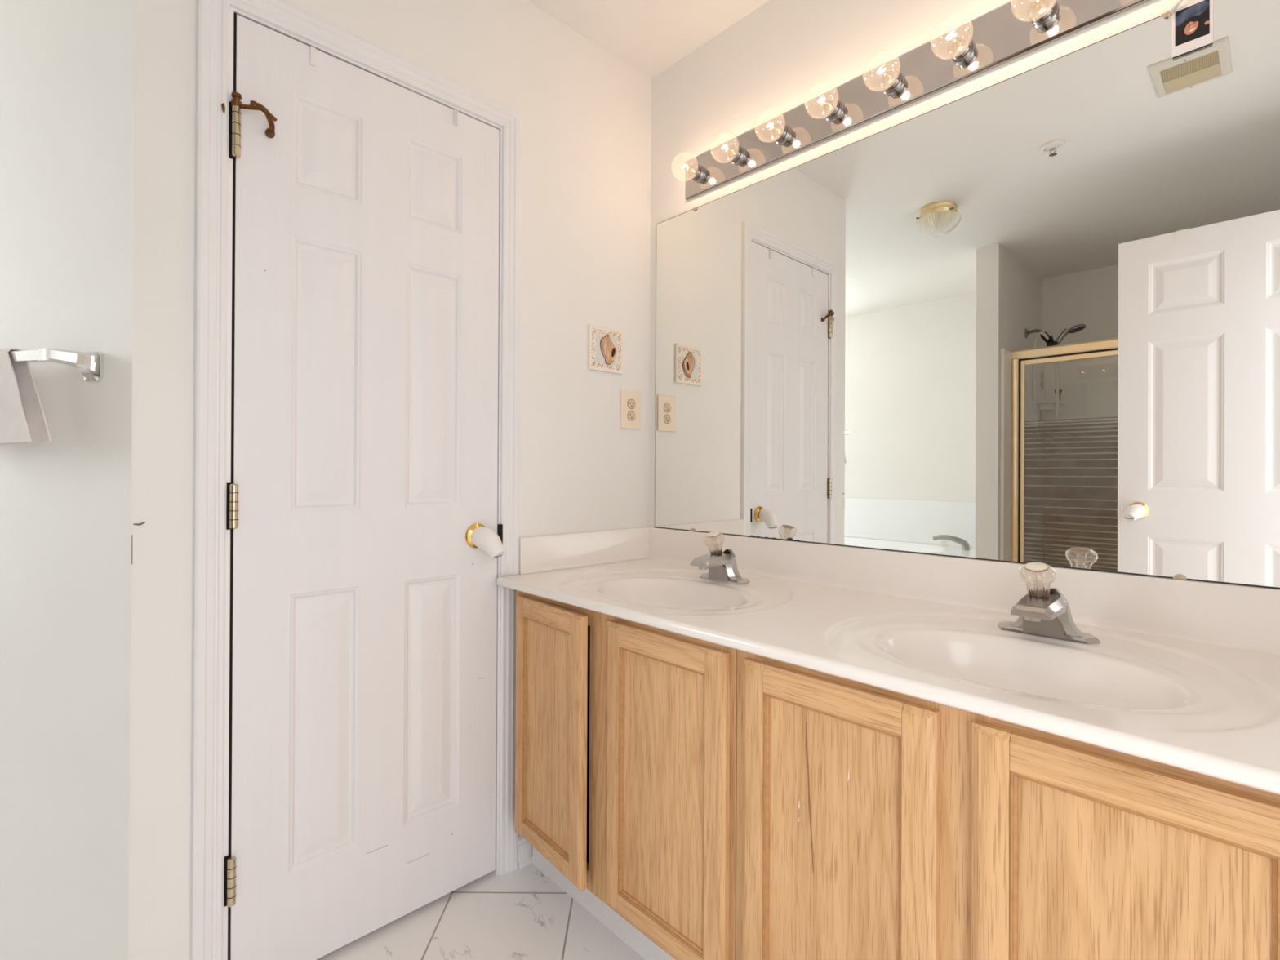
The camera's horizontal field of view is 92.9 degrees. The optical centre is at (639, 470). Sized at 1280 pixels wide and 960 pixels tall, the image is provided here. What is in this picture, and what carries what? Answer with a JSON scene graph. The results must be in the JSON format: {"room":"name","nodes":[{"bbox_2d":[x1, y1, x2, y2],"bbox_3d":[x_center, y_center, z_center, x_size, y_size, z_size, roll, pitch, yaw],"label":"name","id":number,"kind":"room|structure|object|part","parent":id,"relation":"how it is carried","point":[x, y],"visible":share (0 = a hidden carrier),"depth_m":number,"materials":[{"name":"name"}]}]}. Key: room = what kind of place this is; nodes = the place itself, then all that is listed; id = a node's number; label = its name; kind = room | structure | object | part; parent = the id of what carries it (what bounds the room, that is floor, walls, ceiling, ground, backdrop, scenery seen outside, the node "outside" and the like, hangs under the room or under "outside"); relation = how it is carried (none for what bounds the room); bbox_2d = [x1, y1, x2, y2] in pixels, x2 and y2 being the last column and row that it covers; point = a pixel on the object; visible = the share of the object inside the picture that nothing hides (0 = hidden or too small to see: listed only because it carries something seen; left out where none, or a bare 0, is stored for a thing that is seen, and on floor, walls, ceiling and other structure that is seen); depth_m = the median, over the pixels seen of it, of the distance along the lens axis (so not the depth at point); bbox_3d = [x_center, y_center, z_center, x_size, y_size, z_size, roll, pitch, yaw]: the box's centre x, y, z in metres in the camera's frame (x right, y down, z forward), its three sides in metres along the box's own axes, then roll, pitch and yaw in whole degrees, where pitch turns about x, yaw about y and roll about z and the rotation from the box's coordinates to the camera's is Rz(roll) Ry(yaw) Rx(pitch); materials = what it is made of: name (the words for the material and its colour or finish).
{"room":"bathroom","nodes":[
{"label":"bathroom","id":0,"kind":"room"},
{"bbox_2d":[0,0,134,959],"bbox_3d":[-2.108,-0.122,1.490,2.417,2.448,0.100,0,0,15],"label":"wall","id":1,"kind":"structure","parent":0,"point":[67,67],"depth_m":1.18,"materials":[{"name":"paint"}]},
{"bbox_2d":[8,347,102,381],"bbox_3d":[-1.323,-0.198,1.194,0.605,0.055,0.078,0,0,15],"label":"towel bar","id":2,"kind":"object","parent":1,"relation":"attached to","point":[90,365],"visible":1,"depth_m":1.12,"materials":[{"name":"silver metal"}]},
{"bbox_2d":[0,347,51,444],"bbox_3d":[-1.259,-0.136,1.143,0.348,0.180,0.052,0,0,15],"label":"hand towel","id":3,"kind":"object","parent":2,"relation":"hanging from","point":[23,420],"visible":0.91,"depth_m":1.11,"materials":[{"name":"grey fabric"}]},
{"bbox_3d":[-1.052,-0.197,1.123,0.045,0.055,0.078,0,0,15],"label":"post","id":4,"kind":"part","parent":2,"relation":"part of","materials":[{"name":"silver metal"}]},
{"bbox_2d":[128,0,651,959],"bbox_3d":[-0.499,-0.114,1.646,1.355,2.448,0.123,0,0,-43],"label":"wall","id":5,"kind":"structure","parent":0,"point":[585,112],"depth_m":1.59,"materials":[{"name":"paint"}]},
{"bbox_2d":[190,0,521,959],"bbox_3d":[-0.650,0.054,1.493,0.740,2.109,0.134,0,0,-43],"label":"door frame","id":6,"kind":"structure","parent":5,"relation":"attached to","point":[211,174],"depth_m":1.23,"materials":[{"name":"white paint"}]},
{"bbox_2d":[223,12,505,959],"bbox_3d":[-0.593,0.076,1.436,0.634,2.035,0.132,0,0,-43],"label":"door","id":7,"kind":"structure","parent":5,"relation":"in","point":[366,545],"depth_m":1.42,"materials":[{"name":"white paint"}]},
{"bbox_2d":[310,44,315,66],"bbox_3d":[-0.738,-0.919,1.362,0.010,0.042,0.039,0,0,-43],"label":"hook","id":8,"kind":"object","parent":7,"relation":"attached to","point":[313,49],"visible":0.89,"depth_m":1.35,"materials":[{"name":"white plastic"}]},
{"bbox_2d":[453,108,457,126],"bbox_3d":[-0.489,-0.917,1.591,0.009,0.042,0.049,0,0,-43],"label":"hook","id":9,"kind":"object","parent":7,"relation":"attached to","point":[455,111],"visible":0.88,"depth_m":1.58,"materials":[{"name":"white plastic"}]},
{"bbox_3d":[-0.426,0.175,1.614,0.066,0.066,0.030,0,0,-43],"label":"knob","id":10,"kind":"part","parent":7,"relation":"part of","materials":[{"name":"gold metal"}]},
{"bbox_3d":[-0.397,0.191,1.591,0.066,0.083,0.085,0,0,-43],"label":"knob","id":11,"kind":"part","parent":7,"relation":"part of","materials":[{"name":"white rubber"}]},
{"bbox_2d":[517,834,533,868],"bbox_3d":[-0.154,1.071,1.880,0.520,0.082,0.022,0,0,-43],"label":"baseboard","id":12,"kind":"structure","parent":5,"relation":"attached to","point":[525,848],"depth_m":1.71,"materials":[{"name":"white paint"}]},
{"bbox_2d":[587,324,622,373],"bbox_3d":[-0.105,-0.382,1.925,0.137,0.139,0.018,0,0,-43],"label":"plaque","id":13,"kind":"object","parent":5,"relation":"attached to","point":[605,352],"visible":1,"depth_m":1.92,"materials":[{"name":"beige ceramic"}]},
{"bbox_2d":[620,390,640,429],"bbox_3d":[-0.029,-0.199,2.005,0.089,0.125,0.007,0,0,-43],"label":"wall outlet","id":14,"kind":"object","parent":5,"relation":"attached to","point":[630,401],"visible":1,"depth_m":2.00,"materials":[{"name":"beige plastic"}]},
{"bbox_2d":[627,411,635,420],"bbox_3d":[-0.028,-0.179,2.003,0.036,0.030,0.002,0,0,-43],"label":"receptacle","id":15,"kind":"object","parent":14,"relation":"attached to","point":[631,415],"depth_m":2.00,"materials":[{"name":"beige plastic"}]},
{"bbox_2d":[627,399,635,408],"bbox_3d":[-0.028,-0.218,2.003,0.036,0.030,0.001,0,0,-43],"label":"receptacle","id":16,"kind":"object","parent":14,"relation":"attached to","point":[631,402],"depth_m":2.00,"materials":[{"name":"beige plastic"}]},
{"bbox_2d":[316,862,644,959],"bbox_3d":[-1.322,1.154,0.960,3.720,0.100,4.150,0,0,-43],"label":"floor","id":17,"kind":"structure","parent":0,"point":[522,913],"depth_m":1.47,"materials":[{"name":"tile"}]},
{"bbox_2d":[526,0,769,78],"bbox_3d":[-1.310,-1.394,0.967,3.720,0.100,4.150,0,0,-43],"label":"ceiling","id":18,"kind":"structure","parent":0,"point":[651,37],"depth_m":1.81,"materials":[{"name":"paint"}]},
{"bbox_2d":[648,0,1197,527],"bbox_3d":[0.706,-0.109,1.447,0.120,2.448,2.070,0,0,-43],"label":"wall","id":19,"kind":"structure","parent":0,"point":[772,56],"depth_m":1.68,"materials":[{"name":"paint"}]},
{"bbox_2d":[515,590,737,959],"bbox_3d":[0.105,0.647,1.554,0.584,0.664,0.744,0,0,-43],"label":"vanity cabinet","id":20,"kind":"object","parent":19,"relation":"attached to","point":[626,731],"visible":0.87,"depth_m":1.29,"materials":[{"name":"brown wood"}]},
{"bbox_3d":[-0.231,0.938,1.506,0.018,0.045,0.220,0,0,-40],"label":"rail","id":21,"kind":"part","parent":20,"relation":"part of","materials":[{"name":"brown wood"}]},
{"bbox_3d":[-0.227,0.648,1.509,0.005,0.534,0.220,0,0,-40],"label":"door","id":22,"kind":"part","parent":20,"relation":"part of","materials":[{"name":"brown wood"}]},
{"bbox_3d":[-0.228,0.357,1.508,0.018,0.045,0.220,0,0,-40],"label":"rail","id":23,"kind":"part","parent":20,"relation":"part of","materials":[{"name":"brown wood"}]},
{"bbox_3d":[-0.203,0.338,1.523,0.019,0.050,0.274,0,0,-43],"label":"frame rail","id":24,"kind":"part","parent":20,"relation":"part of","materials":[{"name":"brown wood"}]},
{"bbox_3d":[-0.206,0.956,1.521,0.019,0.043,0.274,0,0,-43],"label":"frame rail","id":25,"kind":"part","parent":20,"relation":"part of","materials":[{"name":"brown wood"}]},
{"bbox_2d":[531,846,675,959],"bbox_3d":[0.230,1.048,1.165,0.019,0.128,1.540,0,0,-43],"label":"trim","id":26,"kind":"structure","parent":20,"relation":"attached to","point":[619,926],"depth_m":1.49,"materials":[{"name":"white paint"}]},
{"bbox_3d":[0.056,0.957,1.244,0.019,0.043,0.292,0,0,-43],"label":"frame rail","id":27,"kind":"part","parent":20,"relation":"part of","materials":[{"name":"brown wood"}]},
{"bbox_3d":[0.041,0.939,1.232,0.018,0.046,0.243,0,0,-43],"label":"rail","id":28,"kind":"part","parent":20,"relation":"part of","materials":[{"name":"brown wood"}]},
{"bbox_3d":[0.045,0.648,1.235,0.005,0.534,0.243,0,0,-43],"label":"door","id":29,"kind":"part","parent":20,"relation":"part of","materials":[{"name":"brown wood"}]},
{"bbox_3d":[0.044,0.358,1.233,0.018,0.046,0.243,0,0,-43],"label":"rail","id":30,"kind":"part","parent":20,"relation":"part of","materials":[{"name":"brown wood"}]},
{"bbox_3d":[0.059,0.339,1.246,0.019,0.050,0.292,0,0,-43],"label":"frame rail","id":31,"kind":"part","parent":20,"relation":"part of","materials":[{"name":"brown wood"}]},
{"bbox_2d":[671,0,1151,199],"bbox_3d":[0.520,-0.925,1.476,0.118,0.120,1.190,0,0,-43],"label":"vanity light","id":32,"kind":"object","parent":19,"relation":"attached to","point":[1016,28],"visible":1,"depth_m":1.42,"materials":[{"name":"silver metal"}]},
{"bbox_3d":[0.136,-0.925,1.852,0.078,0.081,0.081,0,0,-43],"label":"bulb","id":33,"kind":"part","parent":32,"relation":"part of","materials":[{"name":"clear glass"}]},
{"bbox_3d":[0.149,-0.924,1.865,0.035,0.020,0.020,0,0,-43],"label":"bulb stem","id":34,"kind":"part","parent":32,"relation":"part of","materials":[{"name":"glass"}]},
{"bbox_3d":[0.241,-0.924,1.741,0.078,0.081,0.081,0,0,-43],"label":"bulb","id":35,"kind":"part","parent":32,"relation":"part of","materials":[{"name":"clear glass"}]},
{"bbox_3d":[0.255,-0.924,1.754,0.035,0.020,0.020,0,0,-43],"label":"bulb stem","id":36,"kind":"part","parent":32,"relation":"part of","materials":[{"name":"glass"}]},
{"bbox_3d":[0.347,-0.924,1.629,0.078,0.081,0.081,0,0,-43],"label":"bulb","id":37,"kind":"part","parent":32,"relation":"part of","materials":[{"name":"clear glass"}]},
{"bbox_3d":[0.360,-0.924,1.642,0.035,0.020,0.020,0,0,-43],"label":"bulb stem","id":38,"kind":"part","parent":32,"relation":"part of","materials":[{"name":"glass"}]},
{"bbox_3d":[0.452,-0.924,1.518,0.078,0.081,0.081,0,0,-43],"label":"bulb","id":39,"kind":"part","parent":32,"relation":"part of","materials":[{"name":"clear glass"}]},
{"bbox_3d":[0.466,-0.924,1.531,0.035,0.020,0.020,0,0,-43],"label":"bulb stem","id":40,"kind":"part","parent":32,"relation":"part of","materials":[{"name":"glass"}]},
{"bbox_3d":[0.558,-0.924,1.406,0.078,0.081,0.081,0,0,-43],"label":"bulb","id":41,"kind":"part","parent":32,"relation":"part of","materials":[{"name":"clear glass"}]},
{"bbox_3d":[0.572,-0.924,1.419,0.035,0.020,0.020,0,0,-43],"label":"bulb stem","id":42,"kind":"part","parent":32,"relation":"part of","materials":[{"name":"glass"}]},
{"bbox_3d":[0.663,-0.924,1.295,0.078,0.081,0.081,0,0,-43],"label":"bulb","id":43,"kind":"part","parent":32,"relation":"part of","materials":[{"name":"clear glass"}]},
{"bbox_3d":[0.677,-0.923,1.308,0.035,0.020,0.020,0,0,-43],"label":"bulb stem","id":44,"kind":"part","parent":32,"relation":"part of","materials":[{"name":"glass"}]},
{"bbox_3d":[0.783,-0.923,1.196,0.035,0.020,0.020,0,0,-43],"label":"bulb stem","id":45,"kind":"part","parent":32,"relation":"part of","materials":[{"name":"glass"}]},
{"bbox_2d":[647,526,1279,654],"bbox_3d":[0.638,0.245,1.404,0.031,0.104,1.797,0,0,-43],"label":"backsplash","id":46,"kind":"structure","parent":19,"relation":"attached to","point":[1225,615],"depth_m":1.26,"materials":[{"name":"stone"}]},
{"bbox_2d":[654,0,1279,589],"bbox_3d":[0.647,-0.321,1.408,0.020,1.030,1.739,0,0,-43],"label":"wall mirror","id":47,"kind":"object","parent":19,"relation":"attached to","point":[1033,315],"visible":1,"depth_m":1.27,"materials":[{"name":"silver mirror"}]},
{"bbox_2d":[1171,0,1213,58],"bbox_3d":[0.973,-0.780,1.071,0.001,0.087,0.054,0,0,-43],"label":"print","id":48,"kind":"object","parent":47,"relation":"attached to","point":[1193,22],"visible":1,"depth_m":1.07,"materials":[{"name":"black paper"}]},
{"bbox_2d":[1175,0,1209,46],"bbox_3d":[0.972,-0.788,1.071,0.001,0.062,0.045,0,0,-43],"label":"picture","id":49,"kind":"object","parent":48,"relation":"on","point":[1193,19],"depth_m":1.07},
{"bbox_2d":[736,649,1279,959],"bbox_3d":[0.632,0.648,1.010,0.568,0.664,0.766,0,0,-43],"label":"vanity cabinet","id":50,"kind":"object","parent":19,"relation":"attached to","point":[873,823],"visible":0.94,"depth_m":0.82,"materials":[{"name":"brown wood"}]},
{"bbox_3d":[0.301,0.649,0.965,0.005,0.534,0.238,0,0,-43],"label":"door","id":51,"kind":"part","parent":50,"relation":"part of","materials":[{"name":"brown wood"}]},
{"bbox_3d":[0.299,0.358,0.963,0.018,0.046,0.238,0,0,-43],"label":"rail","id":52,"kind":"part","parent":50,"relation":"part of","materials":[{"name":"brown wood"}]},
{"bbox_3d":[0.314,0.339,0.976,0.019,0.050,0.285,0,0,-43],"label":"frame rail","id":53,"kind":"part","parent":50,"relation":"part of","materials":[{"name":"brown wood"}]},
{"bbox_2d":[497,526,1279,794],"bbox_3d":[0.434,0.306,1.211,0.594,0.228,1.798,0,0,-43],"label":"countertop","id":54,"kind":"structure","parent":50,"relation":"on","point":[1181,673],"depth_m":1.10,"materials":[{"name":"stone"}]},
{"bbox_2d":[690,531,749,584],"bbox_3d":[0.200,0.232,1.622,0.131,0.132,0.160,0,0,-43],"label":"faucet","id":55,"kind":"object","parent":54,"relation":"on","point":[722,566],"visible":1,"depth_m":1.61,"materials":[{"name":"silver metal"}]},
{"bbox_3d":[0.195,0.237,1.618,0.117,0.027,0.069,0,0,-43],"label":"spout","id":56,"kind":"part","parent":55,"relation":"part of","materials":[{"name":"silver metal"}]},
{"bbox_3d":[0.211,0.271,1.631,0.006,0.047,0.063,0,0,-43],"label":"panel","id":57,"kind":"part","parent":55,"relation":"part of","materials":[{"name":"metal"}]},
{"bbox_3d":[0.228,0.294,1.649,0.052,0.008,0.160,0,0,-43],"label":"plate","id":58,"kind":"part","parent":55,"relation":"part of","materials":[{"name":"silver metal"}]},
{"bbox_2d":[997,562,1100,644],"bbox_3d":[0.712,0.233,1.082,0.131,0.132,0.160,0,0,-43],"label":"faucet","id":59,"kind":"object","parent":54,"relation":"on","point":[1047,613],"visible":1,"depth_m":1.07,"materials":[{"name":"silver metal"}]},
{"bbox_3d":[0.711,0.198,1.088,0.056,0.064,0.058,0,0,-43],"label":"knob","id":60,"kind":"part","parent":59,"relation":"part of","materials":[{"name":"clear plastic"}]},
{"bbox_3d":[0.707,0.238,1.077,0.117,0.027,0.069,0,0,-43],"label":"spout","id":61,"kind":"part","parent":59,"relation":"part of","materials":[{"name":"silver metal"}]},
{"bbox_3d":[0.723,0.272,1.090,0.006,0.047,0.063,0,0,-43],"label":"panel","id":62,"kind":"part","parent":59,"relation":"part of","materials":[{"name":"metal"}]},
{"bbox_3d":[0.741,0.295,1.109,0.052,0.008,0.160,0,0,-43],"label":"plate","id":63,"kind":"part","parent":59,"relation":"part of","materials":[{"name":"silver metal"}]},
{"bbox_3d":[0.574,0.340,0.702,0.019,0.050,0.290,0,0,-43],"label":"frame rail","id":64,"kind":"part","parent":50,"relation":"part of","materials":[{"name":"brown wood"}]},
{"bbox_3d":[0.558,0.649,0.693,0.005,0.534,0.238,0,0,-43],"label":"door","id":65,"kind":"part","parent":50,"relation":"part of","materials":[{"name":"brown wood"}]},
{"bbox_3d":[0.557,0.359,0.691,0.018,0.046,0.238,0,0,-43],"label":"rail","id":66,"kind":"part","parent":50,"relation":"part of","materials":[{"name":"brown wood"}]}
]}

